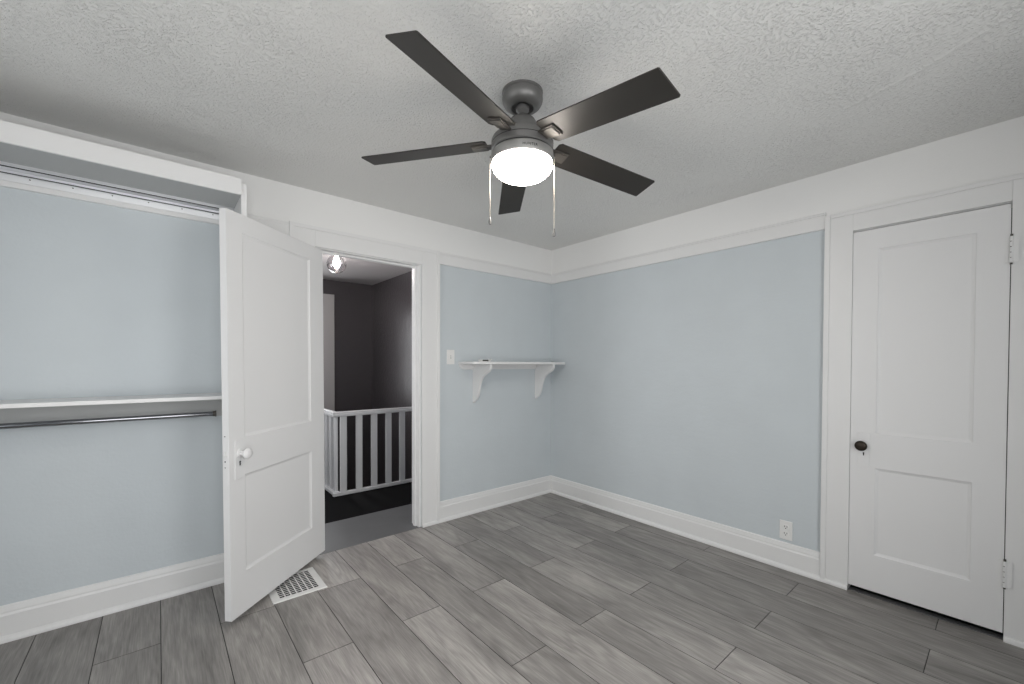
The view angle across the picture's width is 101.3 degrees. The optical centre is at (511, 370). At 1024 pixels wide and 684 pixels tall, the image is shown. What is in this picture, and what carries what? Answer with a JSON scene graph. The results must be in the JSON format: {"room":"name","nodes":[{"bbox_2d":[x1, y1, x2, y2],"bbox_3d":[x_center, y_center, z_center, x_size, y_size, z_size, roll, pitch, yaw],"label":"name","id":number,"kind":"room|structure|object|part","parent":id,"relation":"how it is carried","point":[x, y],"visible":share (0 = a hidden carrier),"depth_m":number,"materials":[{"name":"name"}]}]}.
{"room":"empty bedroom","nodes":[
{"label":"empty bedroom","id":0,"kind":"room"},
{"bbox_2d":[0,112,551,605],"bbox_3d":[-1.187,0.049,2.994,4.250,2.490,0.110,-1,1,-40],"label":"wall","id":1,"kind":"structure","parent":0,"point":[97,300],"depth_m":2.27,"materials":[{"name":"blue paint"}]},
{"bbox_2d":[0,393,221,428],"bbox_3d":[-2.077,0.204,1.978,1.327,0.134,0.300,-1,1,-40],"label":"closet shelf","id":2,"kind":"object","parent":1,"relation":"attached to","point":[49,409],"visible":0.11,"depth_m":2.10,"materials":[{"name":"white paint"}]},
{"bbox_2d":[0,553,223,643],"bbox_3d":[-2.176,1.171,2.087,1.352,0.165,0.032,-1,1,-40],"label":"baseboard","id":3,"kind":"structure","parent":1,"relation":"attached to","point":[30,617],"depth_m":2.16,"materials":[{"name":"white paint"}]},
{"bbox_2d":[0,120,246,216],"bbox_3d":[-2.056,0.116,1.972,1.353,2.280,0.334,-1,1,-40],"label":"closet header trim","id":4,"kind":"structure","parent":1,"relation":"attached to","point":[19,144],"depth_m":1.98,"materials":[{"name":"white paint"}]},
{"bbox_2d":[0,161,233,219],"bbox_3d":[-2.142,-0.905,2.042,1.326,0.072,0.044,-1,1,-40],"label":"door track","id":5,"kind":"object","parent":4,"relation":"attached to","point":[11,172],"visible":0.91,"depth_m":2.12,"materials":[{"name":"silver metal"}]},
{"bbox_3d":[-1.553,0.122,2.405,0.026,2.258,0.320,-1,1,-40],"label":"panel","id":6,"kind":"part","parent":4,"relation":"part of","materials":[{"name":"white paint"}]},
{"bbox_2d":[0,180,288,234],"bbox_3d":[-2.059,-0.896,2.157,1.650,0.098,0.020,-1,1,-40],"label":"trim","id":7,"kind":"structure","parent":1,"relation":"attached to","point":[282,226],"depth_m":2.21,"materials":[{"name":"white paint"}]},
{"bbox_2d":[219,208,324,621],"bbox_3d":[-1.308,0.218,2.427,0.104,2.015,0.813,0,1,8],"label":"door","id":8,"kind":"structure","parent":1,"relation":"in","point":[272,362],"depth_m":2.31,"materials":[{"name":"white paint"}]},
{"bbox_3d":[-1.392,0.439,2.043,0.026,0.250,0.002,0,1,8],"label":"latch plate","id":9,"kind":"part","parent":8,"relation":"part of","materials":[{"name":"white metal"}]},
{"bbox_3d":[-1.363,0.443,2.102,0.004,0.196,0.058,0,1,8],"label":"escutcheon plate","id":10,"kind":"part","parent":8,"relation":"part of","materials":[{"name":"white metal"}]},
{"bbox_3d":[-1.335,0.415,2.098,0.062,0.053,0.053,0,1,8],"label":"knob","id":11,"kind":"part","parent":8,"relation":"part of","materials":[{"name":"white paint"}]},
{"bbox_2d":[289,221,314,246],"bbox_3d":[-1.369,0.147,2.749,0.155,2.200,0.033,-1,1,-40],"label":"trim","id":12,"kind":"structure","parent":1,"relation":"attached to","point":[306,235],"depth_m":2.73,"materials":[{"name":"white paint"}]},
{"bbox_2d":[294,222,436,264],"bbox_3d":[-1.008,-0.891,3.040,1.045,0.132,0.026,-1,1,-40],"label":"trim","id":13,"kind":"structure","parent":1,"relation":"attached to","point":[325,238],"depth_m":3.00,"materials":[{"name":"white paint"}]},
{"bbox_2d":[316,247,420,526],"bbox_3d":[-1.063,0.200,3.102,0.800,2.085,0.118,-1,1,-40],"label":"trim","id":14,"kind":"structure","parent":1,"relation":"attached to","point":[416,269],"depth_m":3.32,"materials":[{"name":"white paint"}]},
{"bbox_2d":[319,504,419,554],"bbox_3d":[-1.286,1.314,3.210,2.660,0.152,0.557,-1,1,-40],"label":"threshold","id":15,"kind":"object","parent":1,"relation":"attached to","point":[341,534],"depth_m":3.31,"materials":[{"name":"grey wood"}]},
{"bbox_2d":[421,251,439,527],"bbox_3d":[-0.649,0.140,3.356,0.155,2.200,0.033,-1,1,-40],"label":"trim","id":16,"kind":"structure","parent":1,"relation":"attached to","point":[430,267],"depth_m":3.35,"materials":[{"name":"white paint"}]},
{"bbox_2d":[447,350,453,363],"bbox_3d":[-0.506,-0.112,3.482,0.074,0.120,0.018,-1,1,-40],"label":"light switch","id":17,"kind":"object","parent":1,"relation":"attached to","point":[450,353],"visible":1,"depth_m":3.48,"materials":[{"name":"white plastic"}]},
{"bbox_2d":[440,475,550,522],"bbox_3d":[-0.095,1.152,3.842,1.303,0.165,0.032,-1,1,-40],"label":"baseboard","id":18,"kind":"structure","parent":1,"relation":"attached to","point":[454,508],"depth_m":3.77,"materials":[{"name":"white paint"}]},
{"bbox_2d":[440,252,551,283],"bbox_3d":[-0.092,-0.914,3.816,1.303,0.098,0.020,-1,1,-40],"label":"trim","id":19,"kind":"structure","parent":1,"relation":"attached to","point":[446,259],"depth_m":3.74,"materials":[{"name":"white paint"}]},
{"bbox_2d":[458,362,564,402],"bbox_3d":[0.030,0.103,3.776,1.049,0.358,0.266,-1,1,-40],"label":"wall shelf","id":20,"kind":"object","parent":1,"relation":"attached to","point":[480,369],"visible":1,"depth_m":3.74,"materials":[{"name":"white paint"}]},
{"bbox_2d":[478,359,491,361],"bbox_3d":[-0.223,-0.084,3.511,0.114,0.022,0.040,-1,1,-40],"label":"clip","id":21,"kind":"object","parent":20,"relation":"on","point":[479,360],"visible":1,"depth_m":3.49,"materials":[{"name":"white"}]},
{"bbox_2d":[323,279,372,491],"bbox_3d":[-3.100,1.332,5.362,2.860,5.140,0.100,-1,1,-40],"label":"wall","id":22,"kind":"structure","parent":0,"point":[352,301],"depth_m":5.98,"materials":[{"name":"grey paint"}]},
{"bbox_2d":[323,294,334,410],"bbox_3d":[-2.804,-0.017,5.492,0.920,2.035,0.045,-1,1,-40],"label":"trim","id":23,"kind":"structure","parent":22,"relation":"attached to","point":[328,299],"depth_m":5.72,"materials":[{"name":"grey wood"}]},
{"bbox_2d":[325,482,411,523],"bbox_3d":[-2.266,1.295,4.373,2.660,0.149,2.485,-1,1,-40],"label":"floor","id":24,"kind":"structure","parent":0,"point":[347,506],"depth_m":3.94,"materials":[{"name":"black"}]},
{"bbox_2d":[324,407,411,496],"bbox_3d":[-1.888,0.798,5.109,1.125,0.822,1.835,-1,1,-40],"label":"stair railing","id":25,"kind":"object","parent":24,"relation":"on","point":[330,417],"visible":0.49,"depth_m":4.27,"materials":[{"name":"white paint"}]},
{"bbox_3d":[-2.306,0.414,4.783,0.060,0.047,1.783,-1,1,-40],"label":"handrail","id":26,"kind":"part","parent":25,"relation":"part of","materials":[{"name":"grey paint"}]},
{"bbox_3d":[-2.297,1.198,4.804,0.060,0.030,1.783,-1,1,-40],"label":"rail","id":27,"kind":"part","parent":25,"relation":"part of","materials":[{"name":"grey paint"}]},
{"bbox_3d":[-1.314,0.423,4.425,1.125,0.047,0.060,-1,1,-40],"label":"handrail","id":28,"kind":"part","parent":25,"relation":"part of","materials":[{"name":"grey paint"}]},
{"bbox_3d":[-1.313,1.206,4.440,1.115,0.030,0.044,-1,1,-40],"label":"rail","id":29,"kind":"part","parent":25,"relation":"part of","materials":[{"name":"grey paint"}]},
{"bbox_2d":[372,271,411,484],"bbox_3d":[-1.071,1.343,5.097,0.100,5.140,2.920,-1,1,-40],"label":"wall","id":30,"kind":"structure","parent":0,"point":[391,298],"depth_m":5.63,"materials":[{"name":"grey paint"}]},
{"bbox_2d":[0,0,1023,284],"bbox_3d":[-0.964,-1.240,2.715,4.250,0.103,6.830,-1,1,-40],"label":"ceiling","id":31,"kind":"structure","parent":0,"point":[774,93],"depth_m":1.74,"materials":[{"name":"white paint"}]},
{"bbox_2d":[327,255,346,273],"bbox_3d":[-1.730,-1.087,4.145,0.184,0.257,0.184,-1,1,-40],"label":"ceiling light","id":32,"kind":"object","parent":31,"relation":"hanging from","point":[336,262],"visible":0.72,"depth_m":4.13,"materials":[{"name":"white metal"}]},
{"bbox_3d":[-1.730,-1.074,4.145,0.064,0.113,0.064,-1,1,-40],"label":"bulb","id":33,"kind":"part","parent":32,"relation":"part of","materials":[{"name":"white glass"}]},
{"bbox_2d":[361,30,680,236],"bbox_3d":[0.075,-0.871,1.752,1.368,0.606,1.292,-1,1,-40],"label":"ceiling fan","id":34,"kind":"object","parent":31,"relation":"hanging from","point":[523,154],"visible":1,"depth_m":1.66,"materials":[{"name":"grey metal"}]},
{"bbox_3d":[-0.375,-0.951,1.844,0.549,0.060,0.128,0,1,8],"label":"blade","id":35,"kind":"part","parent":34,"relation":"part of","materials":[{"name":"black wood"}]},
{"bbox_3d":[-0.174,-0.957,1.417,0.126,0.052,0.549,1,1,31],"label":"blade","id":36,"kind":"part","parent":34,"relation":"part of","materials":[{"name":"black wood"}]},
{"bbox_3d":[0.007,-0.945,2.203,0.128,0.070,0.549,0,1,-5],"label":"blade","id":37,"kind":"part","parent":34,"relation":"part of","materials":[{"name":"black wood"}]},
{"bbox_3d":[0.043,-0.842,1.783,0.257,0.071,0.257,-1,1,-40],"label":"lamp shade","id":38,"kind":"part","parent":34,"relation":"part of","materials":[{"name":"white glass"}]},
{"bbox_3d":[0.421,-0.930,1.971,0.548,0.085,0.128,0,1,-27],"label":"blade","id":39,"kind":"part","parent":34,"relation":"part of","materials":[{"name":"black wood"}]},
{"bbox_3d":[0.301,-0.897,1.452,0.127,0.120,0.546,0,1,-38],"label":"blade","id":40,"kind":"part","parent":34,"relation":"part of","materials":[{"name":"black wood"}]},
{"bbox_2d":[0,493,1023,683],"bbox_3d":[0.043,1.293,1.627,4.150,0.050,3.600,-1,1,-40],"label":"floor","id":41,"kind":"structure","parent":0,"point":[549,588],"depth_m":2.08,"materials":[{"name":"grey wood"}]},
{"bbox_2d":[269,567,326,604],"bbox_3d":[-1.271,1.249,2.457,0.277,0.005,0.306,-1,1,-40],"label":"floor vent","id":42,"kind":"object","parent":41,"relation":"in","point":[305,581],"visible":0.86,"depth_m":2.43,"materials":[{"name":"white metal"}]},
{"bbox_2d":[551,116,1023,551],"bbox_3d":[1.627,0.060,2.876,0.100,2.490,3.700,-1,1,-40],"label":"wall","id":43,"kind":"structure","parent":0,"point":[692,385],"depth_m":2.98,"materials":[{"name":"blue paint"}]},
{"bbox_2d":[551,475,819,580],"bbox_3d":[1.115,1.163,3.392,0.032,0.165,2.281,-1,1,-40],"label":"baseboard","id":44,"kind":"structure","parent":43,"relation":"attached to","point":[786,556],"depth_m":3.06,"materials":[{"name":"white paint"}]},
{"bbox_2d":[552,213,825,283],"bbox_3d":[1.127,-0.903,3.365,0.020,0.098,2.281,-1,1,-40],"label":"trim","id":45,"kind":"structure","parent":43,"relation":"attached to","point":[814,223],"depth_m":3.03,"materials":[{"name":"white paint"}]},
{"bbox_2d":[779,519,792,540],"bbox_3d":[1.740,1.015,2.669,0.009,0.120,0.072,-1,1,-40],"label":"wall outlet","id":46,"kind":"object","parent":43,"relation":"attached to","point":[786,527],"visible":1,"depth_m":2.67,"materials":[{"name":"white plastic"}]},
{"bbox_2d":[820,214,853,589],"bbox_3d":[1.896,0.176,2.455,0.033,2.172,0.131,-1,1,-40],"label":"trim","id":47,"kind":"structure","parent":43,"relation":"attached to","point":[839,233],"depth_m":2.45,"materials":[{"name":"white paint"}]},
{"bbox_2d":[848,586,1002,639],"bbox_3d":[2.143,1.265,2.214,0.042,0.004,0.585,-1,1,-40],"label":"threshold","id":48,"kind":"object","parent":43,"relation":"attached to","point":[977,629],"depth_m":2.18,"materials":[{"name":"grey wood"}]},
{"bbox_2d":[830,173,1023,230],"bbox_3d":[2.137,-0.847,2.164,0.026,0.116,0.807,-1,1,-40],"label":"trim","id":49,"kind":"structure","parent":43,"relation":"attached to","point":[1000,190],"depth_m":2.13,"materials":[{"name":"white paint"}]},
{"bbox_2d":[848,201,1012,587],"bbox_3d":[2.176,0.235,2.224,0.104,2.062,0.600,-1,1,-40],"label":"trim","id":50,"kind":"structure","parent":43,"relation":"attached to","point":[1012,201],"depth_m":2.14,"materials":[{"name":"white paint"}]},
{"bbox_2d":[848,204,1019,632],"bbox_3d":[2.134,0.227,2.174,0.079,2.012,0.605,-1,1,-40],"label":"door","id":51,"kind":"structure","parent":43,"relation":"in","point":[929,367],"depth_m":2.16,"materials":[{"name":"white paint"}]},
{"bbox_3d":[1.958,0.422,2.356,0.043,0.056,0.056,-1,1,-40],"label":"knob","id":52,"kind":"part","parent":51,"relation":"part of","materials":[{"name":"brown metal"}]},
{"bbox_3d":[1.978,0.445,2.363,0.004,0.190,0.055,-1,1,-40],"label":"escutcheon plate","id":53,"kind":"part","parent":51,"relation":"part of","materials":[{"name":"white paint"}]},
{"bbox_2d":[1003,178,1023,648],"bbox_3d":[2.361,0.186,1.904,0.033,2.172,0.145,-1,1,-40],"label":"trim","id":54,"kind":"structure","parent":43,"relation":"attached to","point":[1013,631],"depth_m":1.94,"materials":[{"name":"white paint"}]},
{"bbox_3d":[-1.577,0.089,0.239,0.100,2.490,3.600,-1,1,-40],"label":"wall","id":55,"kind":"structure","parent":0,"visible":0},
{"bbox_2d":[0,410,216,428],"bbox_3d":[-2.126,0.244,1.938,1.250,0.034,0.034,-1,1,-40],"label":"closet rod","id":56,"kind":"object","parent":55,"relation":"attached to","point":[213,413],"visible":1,"depth_m":2.04,"materials":[{"name":"silver metal"}]}
]}

